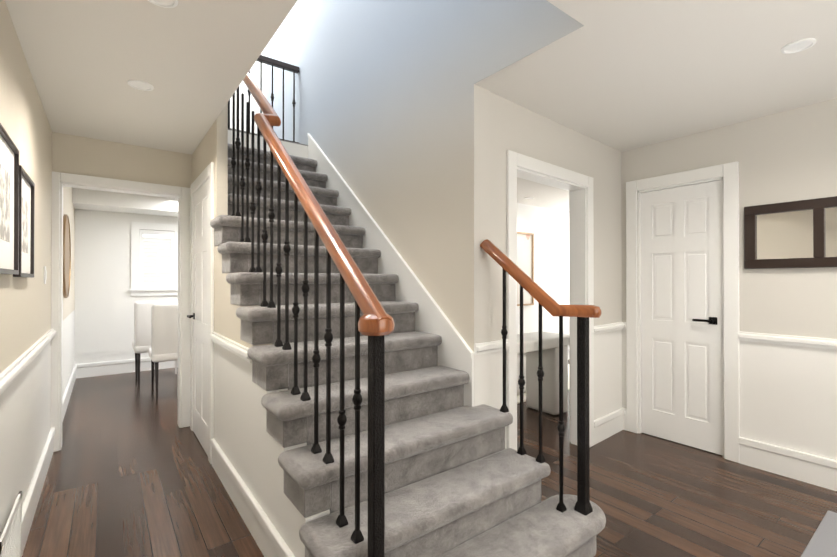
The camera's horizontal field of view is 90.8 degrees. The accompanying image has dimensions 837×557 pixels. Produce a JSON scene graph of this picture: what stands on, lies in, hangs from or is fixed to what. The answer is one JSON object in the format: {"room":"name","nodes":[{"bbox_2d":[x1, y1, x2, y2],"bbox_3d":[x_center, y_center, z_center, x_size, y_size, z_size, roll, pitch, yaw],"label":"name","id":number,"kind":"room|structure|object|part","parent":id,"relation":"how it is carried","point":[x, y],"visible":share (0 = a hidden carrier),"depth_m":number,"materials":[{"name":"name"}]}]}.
{"room":"entrance hall","nodes":[
{"label":"entrance hall","id":0,"kind":"room"},
{"bbox_2d":[0,0,74,537],"bbox_3d":[-1.908,0.093,1.883,0.120,2.400,8.990,0,0,-37],"label":"wall","id":1,"kind":"structure","parent":0,"point":[25,395],"depth_m":2.15,"materials":[{"name":"beige paint"}]},
{"bbox_2d":[0,123,18,274],"bbox_3d":[-1.581,-0.283,1.575,0.025,0.530,0.480,0,0,-37],"label":"picture frame","id":2,"kind":"object","parent":1,"relation":"attached to","point":[9,207],"visible":1,"depth_m":1.65,"materials":[{"name":"black"}]},
{"bbox_2d":[0,164,9,241],"bbox_3d":[-1.581,-0.283,1.575,0.002,0.274,0.224,0,0,-37],"label":"print","id":3,"kind":"object","parent":2,"relation":"attached to","point":[4,171],"depth_m":1.58,"materials":[{"name":"white paper"}]},
{"bbox_2d":[0,491,21,556],"bbox_3d":[-1.602,1.087,1.621,0.008,0.310,0.470,0,0,-37],"label":"air vent","id":4,"kind":"object","parent":1,"relation":"in","point":[11,541],"visible":1,"depth_m":1.67,"materials":[{"name":"white plastic"}]},
{"bbox_2d":[13,165,34,276],"bbox_3d":[-1.886,-0.251,1.977,0.025,0.490,0.430,0,0,-37],"label":"picture frame","id":5,"kind":"object","parent":1,"relation":"attached to","point":[26,219],"visible":0.83,"depth_m":2.00,"materials":[{"name":"black"}]},
{"bbox_2d":[22,197,27,253],"bbox_3d":[-1.886,-0.251,1.977,0.002,0.254,0.194,0,0,-37],"label":"print","id":6,"kind":"object","parent":5,"relation":"attached to","point":[24,199],"depth_m":1.98,"materials":[{"name":"white paper"}]},
{"bbox_2d":[0,328,55,554],"bbox_3d":[-0.973,0.826,0.770,0.030,0.925,5.850,0,0,-37],"label":"baseboard","id":7,"kind":"structure","parent":1,"relation":"attached to","point":[29,507],"depth_m":2.17,"materials":[{"name":"white wood"}]},
{"bbox_2d":[44,266,46,283],"bbox_3d":[-2.463,-0.023,2.724,0.010,0.116,0.070,0,0,-37],"label":"light switch","id":8,"kind":"object","parent":1,"relation":"attached to","point":[45,274],"visible":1,"depth_m":2.71,"materials":[{"name":"white plastic"}]},
{"bbox_2d":[63,214,70,297],"bbox_3d":[-3.465,-0.217,4.061,0.026,0.820,0.820,0,0,-37],"label":"mirror","id":9,"kind":"object","parent":1,"relation":"attached to","point":[66,256],"visible":0.9,"depth_m":4.01,"materials":[{"name":"brown metal"}]},
{"bbox_2d":[62,364,79,422],"bbox_3d":[-3.639,1.211,4.281,0.024,0.185,2.730,0,0,-37],"label":"baseboard","id":10,"kind":"structure","parent":1,"relation":"attached to","point":[75,373],"depth_m":4.44,"materials":[{"name":"white wood"}]},
{"bbox_2d":[52,132,191,187],"bbox_3d":[-1.349,0.103,4.233,3.610,2.400,0.120,0,0,-37],"label":"wall","id":11,"kind":"structure","parent":0,"point":[74,154],"depth_m":3.35,"materials":[{"name":"beige paint"}]},
{"bbox_2d":[51,171,186,451],"bbox_3d":[-2.425,0.249,3.405,0.945,2.100,0.142,0,0,-37],"label":"door frame","id":12,"kind":"structure","parent":11,"relation":"attached to","point":[60,180],"depth_m":3.22,"materials":[{"name":"white wood"}]},
{"bbox_2d":[72,188,177,364],"bbox_3d":[-2.934,0.112,6.325,3.610,2.400,0.670,0,0,-37],"label":"wall","id":13,"kind":"structure","parent":0,"point":[105,300],"depth_m":5.15,"materials":[{"name":"white paint"}]},
{"bbox_2d":[80,357,177,377],"bbox_3d":[-3.105,1.220,6.446,3.490,0.185,0.024,0,0,-37],"label":"baseboard","id":14,"kind":"structure","parent":13,"relation":"attached to","point":[128,365],"depth_m":5.66,"materials":[{"name":"white wood"}]},
{"bbox_2d":[129,222,177,295],"bbox_3d":[-3.397,-0.273,6.276,1.640,1.040,0.152,0,0,-37],"label":"window","id":15,"kind":"structure","parent":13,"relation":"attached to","point":[154,260],"depth_m":5.95,"materials":[{"name":"white glass"}]},
{"bbox_2d":[230,46,266,133],"bbox_3d":[-2.798,-2.554,4.840,1.960,2.400,0.120,0,0,-37],"label":"wall","id":16,"kind":"structure","parent":0,"point":[255,75],"depth_m":5.27,"materials":[{"name":"white paint"}]},
{"bbox_2d":[192,103,329,556],"bbox_3d":[-1.109,-1.234,2.556,0.100,5.060,2.853,0,0,-37],"label":"wall","id":17,"kind":"structure","parent":0,"point":[251,448],"depth_m":2.38,"materials":[{"name":"beige paint"}]},
{"bbox_2d":[187,179,208,455],"bbox_3d":[-1.726,0.284,3.225,0.064,2.019,0.700,0,0,-37],"label":"door","id":18,"kind":"structure","parent":17,"relation":"in","point":[200,293],"depth_m":3.23,"materials":[{"name":"white wood"}]},
{"bbox_2d":[187,162,213,463],"bbox_3d":[-1.708,0.242,3.238,0.022,2.115,0.880,0,0,-37],"label":"door frame","id":19,"kind":"structure","parent":17,"relation":"attached to","point":[208,173],"depth_m":3.02,"materials":[{"name":"white wood"}]},
{"bbox_2d":[210,332,294,556],"bbox_3d":[-0.870,0.832,2.125,0.030,0.925,1.875,0,0,-37],"label":"baseboard","id":20,"kind":"structure","parent":17,"relation":"attached to","point":[271,544],"depth_m":2.18,"materials":[{"name":"white wood"}]},
{"bbox_2d":[5,0,836,211],"bbox_3d":[1.045,-1.227,4.127,7.530,0.260,8.990,0,0,-37],"label":"ceiling","id":21,"kind":"structure","parent":0,"point":[622,75],"depth_m":2.15,"materials":[{"name":"white paint"}]},
{"bbox_2d":[128,80,153,90],"bbox_3d":[-1.584,-1.100,2.354,0.124,0.009,0.124,0,0,-37],"label":"recessed light","id":22,"kind":"object","parent":21,"relation":"in","point":[140,85],"visible":1,"depth_m":2.35,"materials":[{"name":"white plastic"}]},
{"bbox_2d":[147,0,177,7],"bbox_3d":[-1.014,-1.103,1.619,0.124,0.009,0.124,0,0,-37],"label":"recessed light","id":23,"kind":"object","parent":21,"relation":"in","point":[168,3],"visible":1,"depth_m":1.65,"materials":[{"name":"white plastic"}]},
{"bbox_2d":[781,38,815,53],"bbox_3d":[1.802,-1.101,1.959,0.124,0.009,0.124,0,0,-37],"label":"recessed light","id":24,"kind":"object","parent":21,"relation":"in","point":[798,45],"visible":1,"depth_m":1.95,"materials":[{"name":"white plastic"}]},
{"bbox_2d":[267,0,583,351],"bbox_3d":[-0.616,-1.229,3.677,0.120,5.060,4.600,0,0,-37],"label":"wall","id":25,"kind":"structure","parent":0,"point":[384,104],"depth_m":2.83,"materials":[{"name":"paint"}]},
{"bbox_2d":[307,133,473,406],"bbox_3d":[-0.412,-0.308,3.285,0.024,2.376,2.376,0,0,-37],"label":"trim","id":26,"kind":"structure","parent":25,"relation":"attached to","point":[455,351],"depth_m":2.86,"materials":[{"name":"white wood"}]},
{"bbox_2d":[22,359,836,556],"bbox_3d":[1.045,1.363,4.115,7.530,0.120,8.990,0,0,-37],"label":"floor","id":27,"kind":"structure","parent":0,"point":[131,472],"depth_m":2.49,"materials":[{"name":"brown wood"}]},
{"bbox_2d":[132,300,177,386],"bbox_3d":[-3.353,0.793,5.327,0.540,1.030,0.550,0,0,-37],"label":"dining chair","id":28,"kind":"object","parent":27,"relation":"on","point":[142,342],"visible":0.48,"depth_m":5.01,"materials":[{"name":"white fabric"}]},
{"bbox_2d":[148,303,177,399],"bbox_3d":[-2.787,0.791,4.778,0.540,1.030,0.550,0,0,-37],"label":"dining chair","id":29,"kind":"object","parent":27,"relation":"on","point":[164,348],"visible":0.48,"depth_m":4.48,"materials":[{"name":"white fabric"}]},
{"bbox_2d":[210,72,605,556],"bbox_3d":[-0.952,-0.084,3.342,1.378,2.764,4.478,0,0,-37],"label":"staircase","id":30,"kind":"structure","parent":27,"relation":"on","point":[404,452],"depth_m":1.95,"materials":[{"name":"grey carpet"}]},
{"bbox_2d":[228,55,298,142],"bbox_3d":[-1.617,-1.870,4.239,0.791,1.000,0.090,0,0,-37],"label":"rail","id":31,"kind":"object","parent":30,"relation":"on","point":[261,59],"visible":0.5,"depth_m":4.31,"materials":[{"name":"black metal"}]},
{"bbox_3d":[-0.247,-0.642,2.395,1.212,1.656,2.086,0,0,-37],"label":"handrail oak","id":32,"kind":"part","parent":30,"relation":"part of","materials":[{"name":"brown wood"}]},
{"bbox_2d":[517,331,569,414],"bbox_3d":[0.893,0.926,3.813,1.250,0.749,0.400,0,0,-37],"label":"console","id":33,"kind":"object","parent":27,"relation":"on","point":[550,366],"visible":0.31,"depth_m":3.97,"materials":[{"name":"white painted wood"}]},
{"bbox_2d":[517,364,569,403],"bbox_3d":[1.299,1.300,5.014,3.100,0.012,0.826,0,0,-37],"label":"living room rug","id":34,"kind":"object","parent":27,"relation":"on","point":[518,398],"visible":0.14,"depth_m":4.64,"materials":[{"name":"beige carpet"}]},
{"bbox_2d":[517,353,525,394],"bbox_3d":[0.812,0.889,4.830,0.880,0.806,0.820,0,0,-37],"label":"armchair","id":35,"kind":"object","parent":34,"relation":"on","point":[518,368],"depth_m":4.58,"materials":[{"name":"white fabric"}]},
{"bbox_2d":[801,510,836,556],"bbox_3d":[2.321,1.284,1.386,1.000,0.014,1.500,0,0,-37],"label":"mat","id":36,"kind":"object","parent":27,"relation":"on","point":[822,542],"visible":0.92,"depth_m":2.02,"materials":[{"name":"grey fabric"}]},
{"bbox_2d":[474,84,489,405],"bbox_3d":[0.367,0.096,2.383,0.130,2.400,0.002,0,0,-37],"label":"wall","id":37,"kind":"structure","parent":0,"point":[481,235],"depth_m":2.38,"materials":[{"name":"paint"}]},
{"bbox_2d":[517,203,569,347],"bbox_3d":[1.157,0.110,5.818,5.300,2.400,0.120,0,0,-37],"label":"wall","id":38,"kind":"structure","parent":0,"point":[548,228],"depth_m":6.38,"materials":[{"name":"white paint"}]},
{"bbox_2d":[517,232,533,305],"bbox_3d":[1.399,-0.138,5.907,0.770,1.064,0.030,0,0,-37],"label":"framed picture","id":39,"kind":"object","parent":38,"relation":"attached to","point":[525,252],"visible":0.4,"depth_m":6.04,"materials":[{"name":"beige wood"}]},
{"bbox_2d":[490,92,621,448],"bbox_3d":[2.338,0.103,4.148,5.180,2.400,0.120,0,0,-40],"label":"wall","id":40,"kind":"structure","parent":0,"point":[515,127],"depth_m":3.13,"materials":[{"name":"paint"}]},
{"bbox_2d":[474,150,623,450],"bbox_3d":[1.009,0.256,3.008,1.920,2.085,0.170,0,0,-40],"label":"trim","id":41,"kind":"structure","parent":40,"relation":"attached to","point":[581,249],"depth_m":3.17,"materials":[{"name":"white wood"}]},
{"bbox_2d":[621,98,836,459],"bbox_3d":[2.819,0.095,2.285,0.120,2.400,3.680,0,0,-37],"label":"wall","id":42,"kind":"structure","parent":0,"point":[788,396],"depth_m":2.74,"materials":[{"name":"paint"}]},
{"bbox_2d":[641,180,722,454],"bbox_3d":[2.042,0.287,3.239,0.090,2.013,0.578,0,0,-37],"label":"closet door","id":43,"kind":"structure","parent":42,"relation":"in","point":[681,309],"depth_m":3.22,"materials":[{"name":"white wood"}]},
{"bbox_3d":[2.138,0.314,3.084,0.056,0.054,0.145,0,0,-37],"label":"handle","id":44,"kind":"part","parent":43,"relation":"part of","materials":[{"name":"black metal"}]},
{"bbox_2d":[626,161,739,462],"bbox_3d":[2.067,0.237,3.258,0.140,2.125,0.790,0,0,-37],"label":"door frame","id":45,"kind":"structure","parent":42,"relation":"attached to","point":[727,174],"depth_m":2.99,"materials":[{"name":"white wood"}]},
{"bbox_2d":[738,331,836,490],"bbox_3d":[3.043,0.831,1.862,0.030,0.925,2.620,0,0,-37],"label":"baseboard","id":46,"kind":"structure","parent":42,"relation":"attached to","point":[771,458],"depth_m":2.68,"materials":[{"name":"white wood"}]},
{"bbox_2d":[744,196,836,268],"bbox_3d":[2.603,-0.284,2.440,0.036,0.430,1.094,0,0,-37],"label":"wall mirror","id":47,"kind":"object","parent":42,"relation":"attached to","point":[798,234],"visible":0.94,"depth_m":2.68,"materials":[{"name":"black wood"}]},
{"bbox_3d":[2.609,-0.284,2.445,0.004,0.368,1.032,0,0,-37],"label":"mirror wall glass","id":48,"kind":"part","parent":47,"relation":"part of","materials":[{"name":"white"}]}
]}

